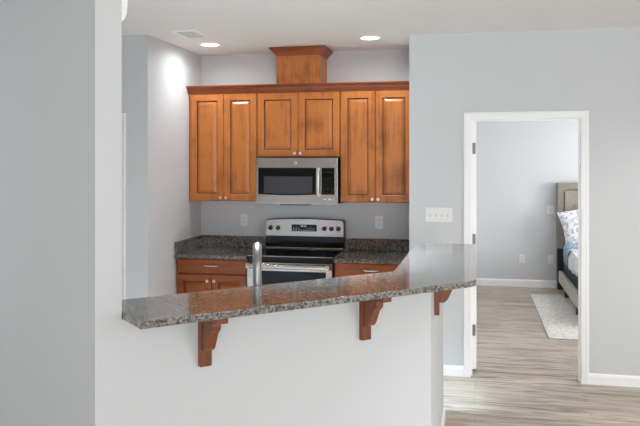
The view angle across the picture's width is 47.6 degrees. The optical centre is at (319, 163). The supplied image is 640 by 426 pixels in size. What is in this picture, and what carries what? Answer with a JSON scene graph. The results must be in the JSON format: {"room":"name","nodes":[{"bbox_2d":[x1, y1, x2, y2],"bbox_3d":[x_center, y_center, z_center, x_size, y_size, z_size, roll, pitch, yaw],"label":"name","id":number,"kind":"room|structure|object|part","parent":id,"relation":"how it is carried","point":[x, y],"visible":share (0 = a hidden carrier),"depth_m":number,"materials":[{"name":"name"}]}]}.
{"room":"kitchen","nodes":[
{"label":"kitchen","id":0,"kind":"room"},
{"bbox_2d":[0,0,121,425],"bbox_3d":[-1.937,0.330,4.428,0.096,2.740,4.320,0,0,-33],"label":"wall","id":1,"kind":"structure","parent":0,"point":[61,60],"depth_m":3.01,"materials":[{"name":"white paint"}]},
{"bbox_2d":[122,0,127,20],"bbox_3d":[-0.737,-0.777,2.686,0.022,0.525,0.090,0,0,-33],"label":"trim","id":2,"kind":"structure","parent":1,"relation":"attached to","point":[124,2],"depth_m":2.65,"materials":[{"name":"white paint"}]},
{"bbox_2d":[122,35,134,298],"bbox_3d":[-2.713,0.330,6.205,2.503,2.740,0.110,0,0,12],"label":"wall","id":3,"kind":"structure","parent":0,"point":[128,41],"depth_m":5.90,"materials":[{"name":"white paint"}]},
{"bbox_2d":[122,113,125,299],"bbox_3d":[-2.045,0.646,5.997,0.950,2.107,0.019,0,0,12],"label":"trim","id":4,"kind":"structure","parent":3,"relation":"attached to","point":[123,114],"depth_m":5.89,"materials":[{"name":"white paint"}]},
{"bbox_2d":[135,35,200,297],"bbox_3d":[-1.324,0.330,6.452,0.110,2.740,1.173,0,0,12],"label":"wall","id":5,"kind":"structure","parent":0,"point":[165,215],"depth_m":6.13,"materials":[{"name":"white paint"}]},
{"bbox_2d":[122,292,442,425],"bbox_3d":[0.230,1.135,3.594,0.650,1.130,2.654,0,0,35],"label":"wall","id":6,"kind":"structure","parent":0,"point":[306,366],"depth_m":3.04,"materials":[{"name":"white paint"}]},
{"bbox_2d":[198,318,227,366],"bbox_3d":[-0.405,0.677,2.744,0.048,0.212,0.172,0,0,-33],"label":"corbel","id":7,"kind":"object","parent":6,"relation":"attached to","point":[208,331],"visible":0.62,"depth_m":2.76,"materials":[{"name":"brown wood"}]},
{"bbox_3d":[-0.445,0.677,2.805,0.048,0.212,0.026,0,0,-33],"label":"plate","id":8,"kind":"part","parent":7,"relation":"part of","materials":[{"name":"brown wood"}]},
{"bbox_3d":[-0.398,0.582,2.733,0.048,0.022,0.146,0,0,-33],"label":"arm","id":9,"kind":"part","parent":7,"relation":"part of","materials":[{"name":"brown wood"}]},
{"bbox_2d":[122,243,475,328],"bbox_3d":[0.299,0.556,3.610,0.974,0.028,2.895,0,0,36],"label":"bar","id":10,"kind":"object","parent":6,"relation":"on","point":[428,267],"visible":0.91,"depth_m":3.07,"materials":[{"name":"stone"}]},
{"bbox_2d":[359,297,391,340],"bbox_3d":[0.240,0.677,3.163,0.048,0.212,0.172,0,0,-33],"label":"corbel","id":11,"kind":"object","parent":6,"relation":"attached to","point":[369,310],"visible":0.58,"depth_m":3.18,"materials":[{"name":"brown wood"}]},
{"bbox_3d":[0.201,0.677,3.224,0.048,0.212,0.026,0,0,-33],"label":"plate","id":12,"kind":"part","parent":11,"relation":"part of","materials":[{"name":"brown wood"}]},
{"bbox_3d":[0.247,0.582,3.152,0.048,0.022,0.146,0,0,-33],"label":"arm","id":13,"kind":"part","parent":11,"relation":"part of","materials":[{"name":"brown wood"}]},
{"bbox_2d":[434,290,451,314],"bbox_3d":[0.677,0.677,3.741,0.172,0.212,0.048,0,0,12],"label":"corbel","id":14,"kind":"object","parent":6,"relation":"attached to","point":[439,296],"visible":0.3,"depth_m":3.73,"materials":[{"name":"brown wood"}]},
{"bbox_3d":[0.606,0.677,3.756,0.026,0.212,0.048,0,0,12],"label":"plate","id":15,"kind":"part","parent":14,"relation":"part of","materials":[{"name":"brown wood"}]},
{"bbox_2d":[441,407,445,425],"bbox_3d":[0.231,1.659,3.555,0.638,0.083,2.766,0,0,34],"label":"baseboard","id":16,"kind":"structure","parent":6,"relation":"attached to","point":[444,410],"depth_m":4.65,"materials":[{"name":"white paint"}]},
{"bbox_2d":[201,49,408,250],"bbox_3d":[-0.180,0.330,6.864,2.176,2.740,0.110,0,0,12],"label":"wall","id":17,"kind":"structure","parent":0,"point":[217,217],"depth_m":6.78,"materials":[{"name":"white paint"}]},
{"bbox_2d":[189,93,266,200],"bbox_3d":[-0.861,-0.145,6.770,0.661,0.980,0.356,0,0,12],"label":"upper cabinet","id":18,"kind":"object","parent":17,"relation":"attached to","point":[224,127],"depth_m":6.62,"materials":[{"name":"brown wood"}]},
{"bbox_3d":[-1.170,-0.145,6.862,0.018,0.980,0.305,0,0,12],"label":"cabinet filler","id":19,"kind":"part","parent":18,"relation":"part of","materials":[{"name":"brown wood"}]},
{"bbox_3d":[-1.035,-0.145,6.664,0.320,0.973,0.020,0,0,12],"label":"door","id":20,"kind":"part","parent":18,"relation":"part of","materials":[{"name":"brown wood"}]},
{"bbox_3d":[-0.723,-0.145,6.597,0.312,0.973,0.020,0,0,12],"label":"door","id":21,"kind":"part","parent":18,"relation":"part of","materials":[{"name":"brown wood"}]},
{"bbox_2d":[186,81,408,94],"bbox_3d":[-0.199,-0.670,6.513,2.064,0.071,0.168,0,0,12],"label":"crown molding","id":22,"kind":"structure","parent":18,"relation":"attached to","point":[382,85],"depth_m":6.45,"materials":[{"name":"brown wood"}]},
{"bbox_2d":[202,235,265,247],"bbox_3d":[-0.823,0.745,6.934,0.668,0.106,0.020,0,0,12],"label":"backsplash","id":23,"kind":"structure","parent":17,"relation":"attached to","point":[207,240],"depth_m":6.93,"materials":[{"name":"stone"}]},
{"bbox_2d":[240,214,247,225],"bbox_3d":[-0.724,0.542,6.919,0.072,0.116,0.009,0,0,12],"label":"wall outlet","id":24,"kind":"object","parent":17,"relation":"attached to","point":[243,217],"visible":1,"depth_m":6.92,"materials":[{"name":"white plastic"}]},
{"bbox_2d":[258,91,340,156],"bbox_3d":[-0.165,-0.345,6.621,0.760,0.580,0.356,0,0,12],"label":"upper cabinet","id":25,"kind":"object","parent":17,"relation":"attached to","point":[290,124],"visible":0.97,"depth_m":6.47,"materials":[{"name":"brown wood"}]},
{"bbox_3d":[-0.380,-0.345,6.524,0.374,0.573,0.020,0,0,12],"label":"door","id":26,"kind":"part","parent":25,"relation":"part of","materials":[{"name":"brown wood"}]},
{"bbox_2d":[256,158,343,204],"bbox_3d":[-0.173,0.162,6.575,0.740,0.420,0.450,0,0,12],"label":"microwave","id":27,"kind":"object","parent":25,"relation":"attached to","point":[282,181],"visible":0.99,"depth_m":6.40,"materials":[{"name":"silver metal"}]},
{"bbox_3d":[-0.293,0.162,6.424,0.527,0.243,0.004,0,0,12],"label":"door glass","id":28,"kind":"part","parent":27,"relation":"part of","materials":[{"name":"black glass"}]},
{"bbox_3d":[-0.014,0.166,6.340,0.026,0.252,0.056,0,0,12],"label":"handle","id":29,"kind":"part","parent":27,"relation":"part of","materials":[{"name":"silver metal"}]},
{"bbox_3d":[-0.010,-0.345,6.445,0.376,0.573,0.020,0,0,12],"label":"door","id":30,"kind":"part","parent":25,"relation":"part of","materials":[{"name":"brown wood"}]},
{"bbox_2d":[268,45,332,83],"bbox_3d":[-0.168,-0.871,6.615,0.519,0.328,0.369,0,0,12],"label":"hood chimney","id":31,"kind":"object","parent":17,"relation":"attached to","point":[297,64],"visible":0.93,"depth_m":6.49,"materials":[{"name":"brown wood"}]},
{"bbox_3d":[-0.168,-0.999,6.615,0.519,0.073,0.369,0,0,12],"label":"crown","id":32,"kind":"part","parent":31,"relation":"part of","materials":[{"name":"brown wood"}]},
{"bbox_2d":[341,90,408,202],"bbox_3d":[0.520,-0.145,6.475,0.638,0.980,0.356,0,0,12],"label":"upper cabinet","id":33,"kind":"object","parent":17,"relation":"attached to","point":[374,124],"visible":0.91,"depth_m":6.33,"materials":[{"name":"brown wood"}]},
{"bbox_3d":[0.333,-0.145,6.372,0.307,0.973,0.020,0,0,12],"label":"door","id":34,"kind":"part","parent":33,"relation":"part of","materials":[{"name":"brown wood"}]},
{"bbox_3d":[0.642,-0.145,6.306,0.320,0.973,0.020,0,0,12],"label":"door","id":35,"kind":"part","parent":33,"relation":"part of","materials":[{"name":"brown wood"}]},
{"bbox_2d":[347,238,408,250],"bbox_3d":[0.558,0.745,6.639,0.638,0.106,0.020,0,0,12],"label":"backsplash","id":36,"kind":"structure","parent":17,"relation":"attached to","point":[352,243],"depth_m":6.63,"materials":[{"name":"stone"}]},
{"bbox_2d":[375,216,382,228],"bbox_3d":[0.540,0.542,6.649,0.072,0.116,0.009,0,0,12],"label":"wall outlet","id":37,"kind":"object","parent":17,"relation":"attached to","point":[378,219],"visible":1,"depth_m":6.65,"materials":[{"name":"white plastic"}]},
{"bbox_2d":[122,0,639,55],"bbox_3d":[0.030,-1.090,2.294,9.500,0.100,16.500,0,0,12],"label":"ceiling","id":38,"kind":"structure","parent":0,"point":[240,26],"depth_m":5.22,"materials":[{"name":"white paint"}]},
{"bbox_2d":[170,29,210,38],"bbox_3d":[-1.037,-1.034,5.825,0.214,0.012,0.334,0,0,12],"label":"ceiling vent","id":39,"kind":"object","parent":38,"relation":"in","point":[193,33],"visible":1,"depth_m":5.77,"materials":[{"name":"white metal"}]},
{"bbox_2d":[199,42,220,46],"bbox_3d":[-0.959,-1.036,6.345,0.191,0.008,0.191,0,0,12],"label":"recessed light","id":40,"kind":"object","parent":38,"relation":"in","point":[210,44],"visible":1,"depth_m":6.33,"materials":[{"name":"white glass"}]},
{"bbox_2d":[358,36,381,39],"bbox_3d":[0.413,-1.036,6.007,0.191,0.008,0.191,0,0,12],"label":"recessed light","id":41,"kind":"object","parent":38,"relation":"in","point":[360,37],"visible":1,"depth_m":5.98,"materials":[{"name":"white glass"}]},
{"bbox_2d":[409,26,639,375],"bbox_3d":[2.750,0.330,5.508,4.120,2.740,0.115,0,0,12],"label":"wall","id":42,"kind":"structure","parent":0,"point":[596,71],"depth_m":5.64,"materials":[{"name":"white paint"}]},
{"bbox_2d":[425,208,451,221],"bbox_3d":[0.951,0.415,5.823,0.206,0.107,0.020,0,0,12],"label":"light switch","id":43,"kind":"object","parent":42,"relation":"attached to","point":[431,214],"visible":1,"depth_m":5.81,"materials":[{"name":"white plastic"}]},
{"bbox_2d":[443,365,463,376],"bbox_3d":[0.934,1.659,5.830,0.434,0.083,0.014,0,0,12],"label":"baseboard","id":44,"kind":"structure","parent":42,"relation":"attached to","point":[448,370],"depth_m":5.79,"materials":[{"name":"white paint"}]},
{"bbox_2d":[464,111,588,384],"bbox_3d":[1.618,0.648,5.739,0.945,2.104,0.133,0,0,12],"label":"door frame","id":45,"kind":"structure","parent":42,"relation":"attached to","point":[584,115],"depth_m":5.65,"materials":[{"name":"white paint"}]},
{"bbox_2d":[472,121,475,368],"bbox_3d":[1.327,0.665,6.292,0.115,2.009,0.832,0,0,6],"label":"door","id":46,"kind":"structure","parent":45,"relation":"attached to","point":[473,122],"depth_m":5.89,"materials":[{"name":"white paint"}]},
{"bbox_2d":[589,373,639,386],"bbox_3d":[3.361,1.659,5.311,2.644,0.083,0.014,0,0,12],"label":"baseboard","id":47,"kind":"structure","parent":42,"relation":"attached to","point":[594,379],"depth_m":5.54,"materials":[{"name":"white paint"}]},
{"bbox_2d":[476,120,577,280],"bbox_3d":[4.019,0.330,9.776,4.820,2.740,0.100,0,0,12],"label":"wall","id":48,"kind":"structure","parent":0,"point":[520,164],"depth_m":9.99,"materials":[{"name":"white paint"}]},
{"bbox_2d":[476,278,556,287],"bbox_3d":[4.012,1.650,9.720,4.610,0.100,0.014,0,0,12],"label":"baseboard","id":49,"kind":"structure","parent":48,"relation":"attached to","point":[479,281],"depth_m":9.99,"materials":[{"name":"white paint"}]},
{"bbox_2d":[519,255,524,262],"bbox_3d":[2.779,1.315,9.985,0.072,0.116,0.009,0,0,12],"label":"wall outlet","id":50,"kind":"object","parent":48,"relation":"attached to","point":[521,257],"visible":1,"depth_m":9.98,"materials":[{"name":"white plastic"}]},
{"bbox_2d":[547,206,553,213],"bbox_3d":[3.146,0.639,9.901,0.090,0.116,0.020,0,0,12],"label":"light switch","id":51,"kind":"object","parent":48,"relation":"attached to","point":[550,209],"visible":1,"depth_m":9.91,"materials":[{"name":"white plastic"}]},
{"bbox_2d":[548,255,552,263],"bbox_3d":[3.147,1.312,9.906,0.072,0.116,0.009,0,0,12],"label":"wall outlet","id":52,"kind":"object","parent":48,"relation":"attached to","point":[550,257],"visible":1,"depth_m":9.91,"materials":[{"name":"white plastic"}]},
{"bbox_2d":[443,285,639,425],"bbox_3d":[0.030,1.750,2.294,9.500,0.100,16.500,0,0,12],"label":"floor","id":53,"kind":"structure","parent":0,"point":[522,376],"depth_m":5.65,"materials":[{"name":"wood"}]},
{"bbox_2d":[177,258,248,293],"bbox_3d":[-0.889,1.267,6.624,0.656,0.866,0.653,0,0,12],"label":"base cabinet","id":54,"kind":"object","parent":53,"relation":"on","point":[193,275],"visible":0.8,"depth_m":6.34,"materials":[{"name":"brown wood"}]},
{"bbox_3d":[-1.105,1.281,6.382,0.318,0.614,0.020,0,0,12],"label":"door","id":55,"kind":"part","parent":54,"relation":"part of","materials":[{"name":"brown wood"}]},
{"bbox_3d":[-0.947,0.902,6.349,0.640,0.120,0.020,0,0,12],"label":"drawer","id":56,"kind":"part","parent":54,"relation":"part of","materials":[{"name":"brown wood"}]},
{"bbox_2d":[174,235,265,259],"bbox_3d":[-0.889,0.762,6.623,0.668,0.141,0.654,0,0,12],"label":"countertop","id":57,"kind":"structure","parent":54,"relation":"on","point":[226,247],"depth_m":6.72,"materials":[{"name":"stone"}]},
{"bbox_3d":[-0.790,1.281,6.315,0.318,0.614,0.020,0,0,12],"label":"door","id":58,"kind":"part","parent":54,"relation":"part of","materials":[{"name":"brown wood"}]},
{"bbox_2d":[246,217,345,286],"bbox_3d":[-0.203,1.103,6.421,0.747,1.194,0.726,0,0,12],"label":"range","id":59,"kind":"object","parent":53,"relation":"on","point":[297,248],"visible":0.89,"depth_m":6.61,"materials":[{"name":"silver metal"}]},
{"bbox_3d":[-0.270,0.871,6.104,0.731,0.048,0.078,0,0,12],"label":"handle","id":60,"kind":"part","parent":59,"relation":"part of","materials":[{"name":"silver metal"}]},
{"bbox_3d":[-0.258,1.165,6.163,0.743,0.641,0.048,0,0,12],"label":"oven door","id":61,"kind":"part","parent":59,"relation":"part of","materials":[{"name":"silver metal"}]},
{"bbox_2d":[247,248,343,259],"bbox_3d":[-0.202,0.796,6.422,0.747,0.021,0.574,0,0,12],"label":"cooktop","id":62,"kind":"object","parent":59,"relation":"in","point":[267,253],"depth_m":6.32,"materials":[{"name":"glass"}]},
{"bbox_3d":[-0.145,0.781,6.691,0.727,0.010,0.017,0,0,12],"label":"trim","id":63,"kind":"part","parent":59,"relation":"part of","materials":[{"name":"silver metal"}]},
{"bbox_3d":[-0.143,0.593,6.699,0.735,0.158,0.016,0,0,12],"label":"control panel","id":64,"kind":"part","parent":59,"relation":"part of","materials":[{"name":"silver metal"}]},
{"bbox_2d":[335,263,398,276],"bbox_3d":[0.490,1.267,6.330,0.636,0.866,0.653,0,0,12],"label":"base cabinet","id":65,"kind":"object","parent":53,"relation":"on","point":[341,269],"visible":0.2,"depth_m":6.07,"materials":[{"name":"brown wood"}]},
{"bbox_2d":[333,238,408,264],"bbox_3d":[0.492,0.762,6.329,0.638,0.141,0.654,0,0,12],"label":"countertop","id":66,"kind":"structure","parent":65,"relation":"on","point":[359,250],"depth_m":6.56,"materials":[{"name":"stone"}]},
{"bbox_2d":[531,294,577,339],"bbox_3d":[3.539,1.694,7.957,2.200,0.012,2.400,0,0,12],"label":"area rug","id":67,"kind":"object","parent":53,"relation":"on","point":[557,313],"visible":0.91,"depth_m":8.05,"materials":[{"name":"white carpet"}]},
{"bbox_2d":[556,183,577,314],"bbox_3d":[3.765,0.983,8.563,1.630,1.435,2.340,0,0,12],"label":"bed","id":68,"kind":"object","parent":53,"relation":"on","point":[566,193],"visible":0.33,"depth_m":9.70,"materials":[{"name":"beige fabric"}]},
{"bbox_3d":[3.242,1.423,9.799,0.080,0.554,0.120,0,0,12],"label":"headboard leg","id":69,"kind":"part","parent":68,"relation":"part of","materials":[{"name":"black wood"}]},
{"bbox_3d":[3.995,0.705,9.638,1.630,0.880,0.140,0,0,12],"label":"headboard","id":70,"kind":"part","parent":68,"relation":"part of","materials":[{"name":"beige fabric"}]},
{"bbox_2d":[557,209,577,243],"bbox_3d":[3.484,0.795,9.471,0.744,0.583,0.192,0,0,12],"label":"pillow","id":71,"kind":"object","parent":68,"relation":"on","point":[569,219],"visible":0.3,"depth_m":9.47,"materials":[{"name":"white fabric"}]},
{"bbox_3d":[2.999,1.516,8.683,0.050,0.157,2.135,0,0,12],"label":"rail","id":72,"kind":"part","parent":68,"relation":"part of","materials":[{"name":"beige fabric"}]},
{"bbox_2d":[563,243,577,266],"bbox_3d":[3.459,1.155,9.017,0.812,0.281,0.365,0,0,12],"label":"throw blanket","id":73,"kind":"object","parent":68,"relation":"on","point":[567,246],"visible":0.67,"depth_m":9.03,"materials":[{"name":"blue fabric"}]},
{"bbox_3d":[3.978,0.748,9.561,1.440,0.765,0.017,0,0,12],"label":"tufted panel","id":74,"kind":"part","parent":68,"relation":"part of","materials":[{"name":"beige fabric"}]},
{"bbox_2d":[568,251,577,276],"bbox_3d":[3.669,1.187,8.113,1.558,0.221,1.281,0,0,12],"label":"quilt","id":75,"kind":"object","parent":68,"relation":"on","point":[573,257],"visible":0.21,"depth_m":8.53,"materials":[{"name":"white fabric"}]},
{"bbox_3d":[3.753,1.200,8.506,1.490,0.160,2.095,0,0,12],"label":"mattress","id":76,"kind":"part","parent":68,"relation":"part of","materials":[{"name":"white fabric"}]},
{"bbox_3d":[-0.239,1.267,3.803,1.417,0.866,2.280,0,0,12],"label":"cabinet","id":77,"kind":"object","parent":53,"relation":"on","visible":0},
{"bbox_3d":[-0.249,0.816,3.809,1.442,0.035,2.295,0,0,12],"label":"countertop","id":78,"kind":"structure","parent":77,"relation":"on","visible":0},
{"bbox_2d":[253,242,261,285],"bbox_3d":[-0.292,0.581,3.354,0.144,0.433,0.217,0,0,-34],"label":"faucet","id":79,"kind":"object","parent":78,"relation":"on","point":[257,247],"visible":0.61,"depth_m":3.26,"materials":[{"name":"grey metal"}]}
]}

